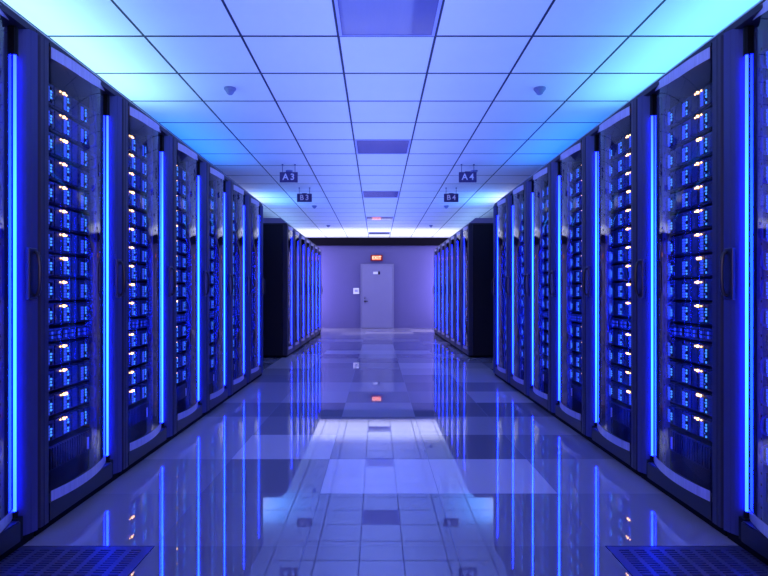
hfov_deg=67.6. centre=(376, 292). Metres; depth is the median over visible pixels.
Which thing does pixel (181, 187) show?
server
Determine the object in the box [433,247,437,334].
rack
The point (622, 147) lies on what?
server
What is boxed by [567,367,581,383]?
server
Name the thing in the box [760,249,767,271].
server
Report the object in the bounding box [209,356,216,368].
server
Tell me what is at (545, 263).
server
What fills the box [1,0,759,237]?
ceiling
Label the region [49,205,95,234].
server
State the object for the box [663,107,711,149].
server
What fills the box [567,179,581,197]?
server
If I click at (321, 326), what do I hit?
baseboard
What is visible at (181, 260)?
server
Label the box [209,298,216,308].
server
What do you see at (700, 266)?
server
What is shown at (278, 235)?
rack
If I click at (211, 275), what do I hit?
server
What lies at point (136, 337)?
server
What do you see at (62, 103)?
server
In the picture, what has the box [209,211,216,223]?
server
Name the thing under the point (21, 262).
rack
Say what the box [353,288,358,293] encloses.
wall switch
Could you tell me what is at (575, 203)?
server
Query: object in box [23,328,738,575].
floor
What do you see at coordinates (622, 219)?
server
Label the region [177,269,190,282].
server
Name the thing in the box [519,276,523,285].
server
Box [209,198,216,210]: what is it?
server
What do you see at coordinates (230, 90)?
smoke detector
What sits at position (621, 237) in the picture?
server
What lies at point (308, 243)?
rack
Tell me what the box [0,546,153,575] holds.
floor grate
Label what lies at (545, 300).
server
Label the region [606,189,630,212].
server
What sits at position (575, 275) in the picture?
server
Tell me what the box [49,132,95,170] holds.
server
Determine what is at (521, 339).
server
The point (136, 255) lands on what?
server
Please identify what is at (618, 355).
server
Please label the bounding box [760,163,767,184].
server
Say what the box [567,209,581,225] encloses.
server
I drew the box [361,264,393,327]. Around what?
door
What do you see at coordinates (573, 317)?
panel
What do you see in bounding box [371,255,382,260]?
exit sign
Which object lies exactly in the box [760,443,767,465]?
server
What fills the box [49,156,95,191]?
server
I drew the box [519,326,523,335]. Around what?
server
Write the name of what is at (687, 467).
rack
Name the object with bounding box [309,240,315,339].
rack
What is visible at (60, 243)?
server
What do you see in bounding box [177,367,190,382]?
server
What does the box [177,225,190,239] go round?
server
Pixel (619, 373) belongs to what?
server
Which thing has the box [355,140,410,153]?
ceiling panel
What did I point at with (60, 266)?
server
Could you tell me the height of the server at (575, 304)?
0.104 m
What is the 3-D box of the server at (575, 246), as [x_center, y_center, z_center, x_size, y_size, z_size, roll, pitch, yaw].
[1.831,-0.363,4.356,0.578,0.104,0.616,0,0,0]
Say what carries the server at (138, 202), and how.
in the rack at (147, 423)
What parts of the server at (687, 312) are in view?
pull handle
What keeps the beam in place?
attached to the wall
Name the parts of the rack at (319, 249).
door frame, glass door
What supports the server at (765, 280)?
in the rack at (745, 475)
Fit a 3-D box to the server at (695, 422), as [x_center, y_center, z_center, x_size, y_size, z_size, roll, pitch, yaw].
[1.831,0.651,2.792,0.578,0.104,0.616,0,0,0]
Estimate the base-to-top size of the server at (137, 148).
0.104 m
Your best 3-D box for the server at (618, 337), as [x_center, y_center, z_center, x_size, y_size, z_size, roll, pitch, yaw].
[1.831,0.296,3.574,0.578,0.104,0.616,0,0,0]
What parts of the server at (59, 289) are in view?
pull handle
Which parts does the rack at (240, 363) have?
mounting rail, roof panel, panel, trim, trim, door frame, glass door, door handle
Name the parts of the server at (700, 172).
pull handle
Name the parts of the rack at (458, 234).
door frame, panel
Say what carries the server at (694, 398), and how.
in the rack at (687, 467)
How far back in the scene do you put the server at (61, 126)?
2.88 m
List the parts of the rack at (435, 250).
door frame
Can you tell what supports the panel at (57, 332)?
in the rack at (73, 466)
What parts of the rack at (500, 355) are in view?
door handle, glass door, door frame, trim, trim, panel, roof panel, mounting rail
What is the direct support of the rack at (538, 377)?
on the floor
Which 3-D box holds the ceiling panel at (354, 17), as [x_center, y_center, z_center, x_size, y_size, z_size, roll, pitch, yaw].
[0.061,-1.587,3.249,0.587,0.006,0.589,0,0,0]
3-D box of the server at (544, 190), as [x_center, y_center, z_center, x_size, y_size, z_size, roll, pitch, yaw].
[1.831,-0.942,5.138,0.578,0.104,0.616,0,0,0]
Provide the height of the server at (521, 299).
0.104 m
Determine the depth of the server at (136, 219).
3.72 m
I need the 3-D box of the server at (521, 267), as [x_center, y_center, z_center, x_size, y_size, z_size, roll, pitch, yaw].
[1.831,-0.248,5.920,0.578,0.104,0.616,0,0,0]
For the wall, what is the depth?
16.55 m
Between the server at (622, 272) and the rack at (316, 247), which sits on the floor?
the rack at (316, 247)
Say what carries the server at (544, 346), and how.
in the rack at (538, 377)
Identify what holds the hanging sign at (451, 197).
hanging from the ceiling
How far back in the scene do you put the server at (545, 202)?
5.38 m
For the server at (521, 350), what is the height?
0.104 m
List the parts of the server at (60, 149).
pull handle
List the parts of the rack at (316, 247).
door frame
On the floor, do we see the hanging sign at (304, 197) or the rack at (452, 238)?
the rack at (452, 238)
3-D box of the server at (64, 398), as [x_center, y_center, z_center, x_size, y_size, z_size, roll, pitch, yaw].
[-1.801,0.533,2.792,0.578,0.104,0.616,0,0,0]
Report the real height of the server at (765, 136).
0.104 m
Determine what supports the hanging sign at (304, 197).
hanging from the ceiling
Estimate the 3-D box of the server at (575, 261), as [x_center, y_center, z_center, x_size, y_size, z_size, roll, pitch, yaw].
[1.831,-0.248,4.356,0.578,0.104,0.616,0,0,0]
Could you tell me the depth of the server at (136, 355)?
3.72 m
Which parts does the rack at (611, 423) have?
door handle, glass door, mounting rail, trim, trim, panel, roof panel, ribbed panel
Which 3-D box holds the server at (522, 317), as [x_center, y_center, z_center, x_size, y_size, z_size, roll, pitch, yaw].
[1.831,0.296,5.920,0.578,0.104,0.616,0,0,0]
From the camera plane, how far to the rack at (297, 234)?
10.49 m
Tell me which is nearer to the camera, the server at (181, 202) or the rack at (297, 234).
the server at (181, 202)
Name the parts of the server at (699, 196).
pull handle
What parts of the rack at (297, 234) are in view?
panel, door frame, glass door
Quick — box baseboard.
[321,326,433,327]
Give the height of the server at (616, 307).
0.104 m
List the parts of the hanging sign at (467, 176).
sign panel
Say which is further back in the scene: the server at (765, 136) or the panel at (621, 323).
the panel at (621, 323)
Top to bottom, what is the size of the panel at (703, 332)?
0.062 m
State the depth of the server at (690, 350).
2.89 m
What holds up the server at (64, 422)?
in the rack at (73, 466)
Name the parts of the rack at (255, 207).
mounting rail, panel, trim, trim, door frame, glass door, door handle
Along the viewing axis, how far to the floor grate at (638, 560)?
2.17 m
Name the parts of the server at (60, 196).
pull handle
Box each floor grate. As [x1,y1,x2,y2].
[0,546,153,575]
[606,546,767,575]
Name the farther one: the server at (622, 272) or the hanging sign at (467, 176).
the hanging sign at (467, 176)
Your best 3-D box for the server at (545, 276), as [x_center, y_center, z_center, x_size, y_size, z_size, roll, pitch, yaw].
[1.831,-0.132,5.138,0.578,0.104,0.616,0,0,0]
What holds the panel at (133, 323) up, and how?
in the rack at (147, 423)
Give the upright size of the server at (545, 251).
0.104 m
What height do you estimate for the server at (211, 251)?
0.104 m
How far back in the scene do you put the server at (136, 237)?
3.72 m
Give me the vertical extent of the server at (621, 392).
0.104 m
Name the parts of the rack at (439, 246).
glass door, door frame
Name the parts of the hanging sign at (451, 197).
sign panel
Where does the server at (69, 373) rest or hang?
in the rack at (73, 466)
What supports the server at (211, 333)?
in the rack at (218, 378)
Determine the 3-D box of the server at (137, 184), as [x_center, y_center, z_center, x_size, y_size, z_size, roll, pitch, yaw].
[-1.801,-0.711,3.574,0.578,0.104,0.616,0,0,0]
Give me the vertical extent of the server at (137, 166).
0.104 m
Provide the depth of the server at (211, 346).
5.36 m
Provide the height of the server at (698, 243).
0.104 m
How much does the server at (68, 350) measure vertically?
0.104 m
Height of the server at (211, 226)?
0.104 m
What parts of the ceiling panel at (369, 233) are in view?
panel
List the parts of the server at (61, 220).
pull handle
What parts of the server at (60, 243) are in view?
pull handle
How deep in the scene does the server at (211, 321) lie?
5.37 m
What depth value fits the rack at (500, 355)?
7.01 m
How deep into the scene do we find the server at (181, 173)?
4.54 m
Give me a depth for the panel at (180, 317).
4.52 m
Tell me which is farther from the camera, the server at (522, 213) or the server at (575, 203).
the server at (522, 213)
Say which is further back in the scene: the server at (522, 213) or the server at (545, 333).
the server at (522, 213)
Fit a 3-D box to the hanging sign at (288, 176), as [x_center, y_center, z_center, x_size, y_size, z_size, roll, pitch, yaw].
[-1.089,-1.476,7.079,0.221,0.223,0.024,0,0,0]
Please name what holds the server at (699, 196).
in the rack at (687, 467)
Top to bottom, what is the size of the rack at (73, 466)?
2.187 m
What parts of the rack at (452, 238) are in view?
glass door, door frame, panel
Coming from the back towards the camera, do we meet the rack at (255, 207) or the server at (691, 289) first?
the rack at (255, 207)
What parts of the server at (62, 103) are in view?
pull handle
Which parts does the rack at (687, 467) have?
door handle, mounting rail, trim, trim, panel, ribbed panel, roof panel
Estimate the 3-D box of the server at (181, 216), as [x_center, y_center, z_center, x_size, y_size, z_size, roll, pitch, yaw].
[-1.801,-0.595,4.356,0.578,0.104,0.616,0,0,0]
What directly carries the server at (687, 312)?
in the rack at (687, 467)
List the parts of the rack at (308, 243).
panel, door frame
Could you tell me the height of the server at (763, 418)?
0.104 m
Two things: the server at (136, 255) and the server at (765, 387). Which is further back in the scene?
the server at (136, 255)
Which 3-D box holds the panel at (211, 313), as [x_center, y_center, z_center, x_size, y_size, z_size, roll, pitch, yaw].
[-1.736,0.199,5.138,0.408,0.062,0.616,0,0,0]
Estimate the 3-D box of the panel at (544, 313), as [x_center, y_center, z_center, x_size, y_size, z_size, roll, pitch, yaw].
[1.766,0.199,5.138,0.408,0.062,0.616,0,0,0]
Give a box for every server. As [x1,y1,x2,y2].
[49,83,95,127]
[49,108,95,149]
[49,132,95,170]
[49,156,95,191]
[49,181,95,213]
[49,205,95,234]
[49,230,95,256]
[49,254,95,277]
[49,279,95,300]
[49,302,95,324]
[49,338,95,365]
[49,360,95,390]
[49,382,95,415]
[49,404,95,440]
[128,134,152,160]
[128,152,152,178]
[128,171,152,195]
[128,189,152,212]
[128,208,152,229]
[128,226,152,246]
[128,245,152,263]
[128,264,152,280]
[128,282,152,298]
[128,300,152,316]
[128,329,152,348]
[128,347,152,367]
[128,364,152,386]
[128,382,152,405]
[177,165,190,182]
[177,180,190,197]
[177,195,190,211]
[177,210,190,225]
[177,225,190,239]
[177,240,190,254]
[177,254,190,268]
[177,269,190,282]
[177,284,190,297]
[177,299,190,311]
[177,323,190,337]
[177,338,190,352]
[177,352,190,367]
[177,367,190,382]
[209,186,216,198]
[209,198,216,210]
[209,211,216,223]
[209,223,216,235]
[209,236,216,247]
[209,248,216,259]
[209,261,216,271]
[209,273,216,284]
[209,286,216,296]
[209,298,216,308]
[209,319,216,330]
[209,331,216,342]
[209,344,216,355]
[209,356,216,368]
[519,201,523,210]
[519,212,523,221]
[519,222,523,231]
[519,233,523,242]
[519,244,523,253]
[519,255,523,263]
[519,265,523,274]
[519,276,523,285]
[519,287,523,295]
[519,297,523,306]
[519,315,523,324]
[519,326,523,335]
[519,337,523,346]
[519,348,523,357]
[540,186,547,198]
[540,198,547,210]
[540,211,547,223]
[540,223,547,235]
[540,236,547,247]
[540,248,547,259]
[540,261,547,271]
[540,273,547,284]
[540,286,547,296]
[540,298,547,308]
[540,319,547,330]
[540,331,547,342]
[540,344,547,355]
[540,356,547,368]
[567,164,581,182]
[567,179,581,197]
[567,194,581,211]
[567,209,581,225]
[567,224,581,239]
[567,239,581,254]
[567,254,581,268]
[567,269,581,282]
[567,284,581,297]
[567,299,581,312]
[567,323,581,337]
[567,338,581,352]
[567,352,581,368]
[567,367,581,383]
[606,134,630,160]
[606,152,630,178]
[606,171,630,195]
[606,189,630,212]
[606,208,630,229]
[606,226,630,246]
[606,245,630,263]
[606,264,630,280]
[606,282,630,298]
[606,300,630,316]
[606,329,630,348]
[606,347,630,367]
[606,364,630,386]
[606,382,630,405]
[663,83,711,127]
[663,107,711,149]
[663,132,711,170]
[663,156,711,191]
[663,181,711,213]
[663,205,711,234]
[663,230,711,256]
[663,254,711,277]
[663,279,711,300]
[663,302,711,324]
[663,338,711,366]
[663,360,711,391]
[663,382,711,416]
[663,404,711,441]
[760,47,767,70]
[760,76,767,98]
[760,105,767,127]
[760,134,767,156]
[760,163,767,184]
[760,191,767,213]
[760,220,767,242]
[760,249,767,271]
[760,277,767,299]
[760,306,767,328]
[760,355,767,377]
[760,384,767,406]
[760,414,767,436]
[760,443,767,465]
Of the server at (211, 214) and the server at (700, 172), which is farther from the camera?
the server at (211, 214)
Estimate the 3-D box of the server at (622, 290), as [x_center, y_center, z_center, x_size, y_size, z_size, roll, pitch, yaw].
[1.831,-0.016,3.574,0.578,0.104,0.616,0,0,0]
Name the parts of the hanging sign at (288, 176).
sign panel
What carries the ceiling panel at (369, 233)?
attached to the ceiling
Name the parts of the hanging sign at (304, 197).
sign panel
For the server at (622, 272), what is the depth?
3.71 m
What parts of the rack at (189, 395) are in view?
ribbed panel, roof panel, panel, trim, mounting rail, trim, door frame, glass door, door handle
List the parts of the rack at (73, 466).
roof panel, ribbed panel, panel, trim, trim, mounting rail, door handle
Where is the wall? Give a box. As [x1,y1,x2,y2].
[317,246,437,325]
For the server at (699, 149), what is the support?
in the rack at (687, 467)
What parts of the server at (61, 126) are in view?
pull handle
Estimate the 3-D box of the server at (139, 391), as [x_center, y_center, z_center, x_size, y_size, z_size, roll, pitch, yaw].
[-1.801,0.651,3.574,0.578,0.104,0.616,0,0,0]
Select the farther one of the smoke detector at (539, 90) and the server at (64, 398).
the smoke detector at (539, 90)
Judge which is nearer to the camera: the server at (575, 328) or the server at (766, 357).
the server at (766, 357)
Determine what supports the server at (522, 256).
in the rack at (516, 363)
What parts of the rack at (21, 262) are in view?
mounting rail, trim, trim, panel, roof panel, door handle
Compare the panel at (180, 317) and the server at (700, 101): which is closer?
the server at (700, 101)
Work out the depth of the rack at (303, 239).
11.25 m
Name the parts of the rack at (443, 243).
door frame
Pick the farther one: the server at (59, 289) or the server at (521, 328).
the server at (521, 328)
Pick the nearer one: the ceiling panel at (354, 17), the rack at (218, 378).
the ceiling panel at (354, 17)
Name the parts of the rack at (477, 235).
glass door, panel, door frame, roof panel, panel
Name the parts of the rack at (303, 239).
panel, door frame, glass door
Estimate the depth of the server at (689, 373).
2.88 m
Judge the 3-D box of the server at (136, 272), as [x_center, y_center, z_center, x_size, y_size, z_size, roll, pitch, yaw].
[-1.801,-0.132,3.574,0.578,0.104,0.616,0,0,0]
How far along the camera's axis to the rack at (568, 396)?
4.66 m
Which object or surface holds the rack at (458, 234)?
on the floor
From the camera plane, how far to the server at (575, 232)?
4.54 m
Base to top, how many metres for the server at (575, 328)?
0.104 m
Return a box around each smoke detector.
[224,86,235,94]
[534,86,545,94]
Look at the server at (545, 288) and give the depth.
5.38 m
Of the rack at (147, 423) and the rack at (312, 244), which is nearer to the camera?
the rack at (147, 423)
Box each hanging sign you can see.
[280,164,297,182]
[297,188,311,201]
[444,188,457,201]
[459,164,476,182]
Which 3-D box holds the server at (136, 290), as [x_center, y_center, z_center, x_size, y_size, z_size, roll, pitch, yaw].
[-1.801,-0.016,3.574,0.578,0.104,0.616,0,0,0]
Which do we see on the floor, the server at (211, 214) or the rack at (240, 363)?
the rack at (240, 363)
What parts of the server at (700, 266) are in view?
pull handle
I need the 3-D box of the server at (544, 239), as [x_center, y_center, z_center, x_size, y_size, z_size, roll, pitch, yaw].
[1.831,-0.479,5.138,0.578,0.104,0.616,0,0,0]
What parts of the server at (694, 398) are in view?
pull handle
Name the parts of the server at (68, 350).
pull handle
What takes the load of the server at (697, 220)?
in the rack at (687, 467)
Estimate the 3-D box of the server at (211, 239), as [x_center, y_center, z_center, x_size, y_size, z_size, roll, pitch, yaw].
[-1.801,-0.479,5.138,0.578,0.104,0.616,0,0,0]
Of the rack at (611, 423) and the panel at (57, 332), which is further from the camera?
the rack at (611, 423)
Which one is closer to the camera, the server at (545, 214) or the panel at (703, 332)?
the panel at (703, 332)
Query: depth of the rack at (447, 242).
12.02 m
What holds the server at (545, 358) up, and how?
in the rack at (538, 377)
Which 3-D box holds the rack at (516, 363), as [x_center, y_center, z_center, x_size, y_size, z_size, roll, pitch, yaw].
[1.956,-0.082,5.900,1.118,2.187,0.778,0,0,0]
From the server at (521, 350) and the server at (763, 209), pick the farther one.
the server at (521, 350)
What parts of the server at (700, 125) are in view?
pull handle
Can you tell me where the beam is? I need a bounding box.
[307,238,447,245]
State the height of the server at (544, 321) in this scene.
0.104 m
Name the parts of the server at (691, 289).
pull handle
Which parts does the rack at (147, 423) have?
ribbed panel, roof panel, panel, trim, trim, door frame, mounting rail, glass door, door handle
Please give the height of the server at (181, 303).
0.104 m
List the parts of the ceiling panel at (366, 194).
panel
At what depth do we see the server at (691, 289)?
2.88 m
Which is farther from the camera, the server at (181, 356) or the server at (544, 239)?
the server at (544, 239)
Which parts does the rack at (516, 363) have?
door handle, glass door, door frame, trim, trim, panel, roof panel, mounting rail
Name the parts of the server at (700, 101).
pull handle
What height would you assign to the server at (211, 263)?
0.104 m
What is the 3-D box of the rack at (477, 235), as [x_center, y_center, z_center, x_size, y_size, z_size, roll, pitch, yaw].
[1.956,-0.082,9.370,1.118,2.187,0.778,0,0,0]
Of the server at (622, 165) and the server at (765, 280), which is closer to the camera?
the server at (765, 280)
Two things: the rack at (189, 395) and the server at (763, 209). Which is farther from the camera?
the rack at (189, 395)
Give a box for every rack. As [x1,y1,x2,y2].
[0,0,41,560]
[16,12,125,535]
[107,83,175,475]
[161,125,209,439]
[197,153,232,415]
[224,174,250,397]
[242,188,264,384]
[263,218,295,357]
[291,226,301,351]
[300,233,306,347]
[305,237,311,343]
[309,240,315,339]
[314,244,318,337]
[317,248,322,334]
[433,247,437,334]
[436,241,444,337]
[439,238,448,340]
[443,235,452,343]
[448,232,456,347]
[453,225,465,351]
[460,218,492,357]
[491,190,511,384]
[505,174,532,397]
[524,151,562,414]
[548,122,600,439]
[582,84,650,475]
[634,13,743,535]
[719,0,767,565]
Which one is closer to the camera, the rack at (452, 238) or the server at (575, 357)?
the server at (575, 357)
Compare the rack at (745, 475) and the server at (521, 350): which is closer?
the rack at (745, 475)
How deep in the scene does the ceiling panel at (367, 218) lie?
12.23 m
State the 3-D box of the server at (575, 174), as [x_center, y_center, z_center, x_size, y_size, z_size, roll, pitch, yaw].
[1.831,-0.942,4.356,0.578,0.104,0.616,0,0,0]
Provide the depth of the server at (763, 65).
2.30 m
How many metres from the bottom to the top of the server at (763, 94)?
0.104 m
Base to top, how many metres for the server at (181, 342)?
0.104 m
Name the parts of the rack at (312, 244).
door frame, glass door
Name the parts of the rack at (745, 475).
door handle, roof panel, panel, trim, trim, mounting rail, ribbed panel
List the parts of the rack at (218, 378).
ribbed panel, roof panel, mounting rail, panel, trim, trim, door frame, glass door, door handle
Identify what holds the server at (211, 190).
in the rack at (218, 378)
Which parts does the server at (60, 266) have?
pull handle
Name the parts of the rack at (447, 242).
glass door, door frame, panel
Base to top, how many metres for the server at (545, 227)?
0.104 m
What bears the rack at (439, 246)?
on the floor
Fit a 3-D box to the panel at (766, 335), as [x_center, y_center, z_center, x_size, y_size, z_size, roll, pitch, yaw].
[1.766,0.199,2.010,0.408,0.062,0.616,0,0,0]
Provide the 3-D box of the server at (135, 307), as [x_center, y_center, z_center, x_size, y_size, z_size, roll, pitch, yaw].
[-1.801,0.099,3.574,0.578,0.104,0.616,0,0,0]
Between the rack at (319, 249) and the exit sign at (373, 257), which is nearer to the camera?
the rack at (319, 249)
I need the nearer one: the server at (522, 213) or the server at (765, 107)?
the server at (765, 107)
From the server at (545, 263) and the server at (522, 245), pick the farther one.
the server at (522, 245)
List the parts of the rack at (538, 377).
door handle, glass door, door frame, trim, trim, panel, mounting rail, roof panel, ribbed panel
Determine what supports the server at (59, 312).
in the rack at (73, 466)
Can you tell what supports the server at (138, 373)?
in the rack at (147, 423)
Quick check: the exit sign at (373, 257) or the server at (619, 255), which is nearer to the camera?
the server at (619, 255)
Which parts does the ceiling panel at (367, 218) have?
panel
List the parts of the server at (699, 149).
pull handle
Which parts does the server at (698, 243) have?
pull handle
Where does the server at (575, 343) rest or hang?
in the rack at (568, 396)
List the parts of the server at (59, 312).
pull handle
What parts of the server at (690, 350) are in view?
pull handle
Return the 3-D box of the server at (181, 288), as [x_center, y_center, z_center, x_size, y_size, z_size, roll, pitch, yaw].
[-1.801,-0.016,4.356,0.578,0.104,0.616,0,0,0]
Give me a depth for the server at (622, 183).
3.71 m
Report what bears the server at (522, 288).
in the rack at (516, 363)
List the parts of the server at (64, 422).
pull handle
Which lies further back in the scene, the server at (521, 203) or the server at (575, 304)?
the server at (521, 203)
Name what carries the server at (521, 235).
in the rack at (516, 363)
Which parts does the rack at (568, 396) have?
door handle, glass door, door frame, mounting rail, trim, trim, panel, ribbed panel, roof panel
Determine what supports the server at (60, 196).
in the rack at (73, 466)
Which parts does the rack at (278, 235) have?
panel, roof panel, panel, door frame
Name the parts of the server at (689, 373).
pull handle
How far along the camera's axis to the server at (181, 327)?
4.56 m
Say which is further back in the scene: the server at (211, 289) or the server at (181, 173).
the server at (211, 289)
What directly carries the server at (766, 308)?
in the rack at (745, 475)
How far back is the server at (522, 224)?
6.20 m
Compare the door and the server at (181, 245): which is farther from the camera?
the door
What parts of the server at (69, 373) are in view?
pull handle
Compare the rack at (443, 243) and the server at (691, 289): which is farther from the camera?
the rack at (443, 243)
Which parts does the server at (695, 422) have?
pull handle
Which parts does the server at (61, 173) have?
pull handle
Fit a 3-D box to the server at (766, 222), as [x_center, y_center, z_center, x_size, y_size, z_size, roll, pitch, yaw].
[1.831,-0.248,2.010,0.578,0.104,0.616,0,0,0]
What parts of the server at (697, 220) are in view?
pull handle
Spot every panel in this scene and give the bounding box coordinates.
[49,324,91,341]
[128,318,148,329]
[177,314,186,322]
[209,311,214,317]
[334,0,441,35]
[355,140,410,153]
[362,191,399,197]
[366,217,393,220]
[368,232,390,234]
[542,311,547,317]
[570,314,581,322]
[609,318,630,329]
[668,324,711,341]
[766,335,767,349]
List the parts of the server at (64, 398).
pull handle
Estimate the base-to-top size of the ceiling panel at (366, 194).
0.006 m
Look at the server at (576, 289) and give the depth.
4.54 m

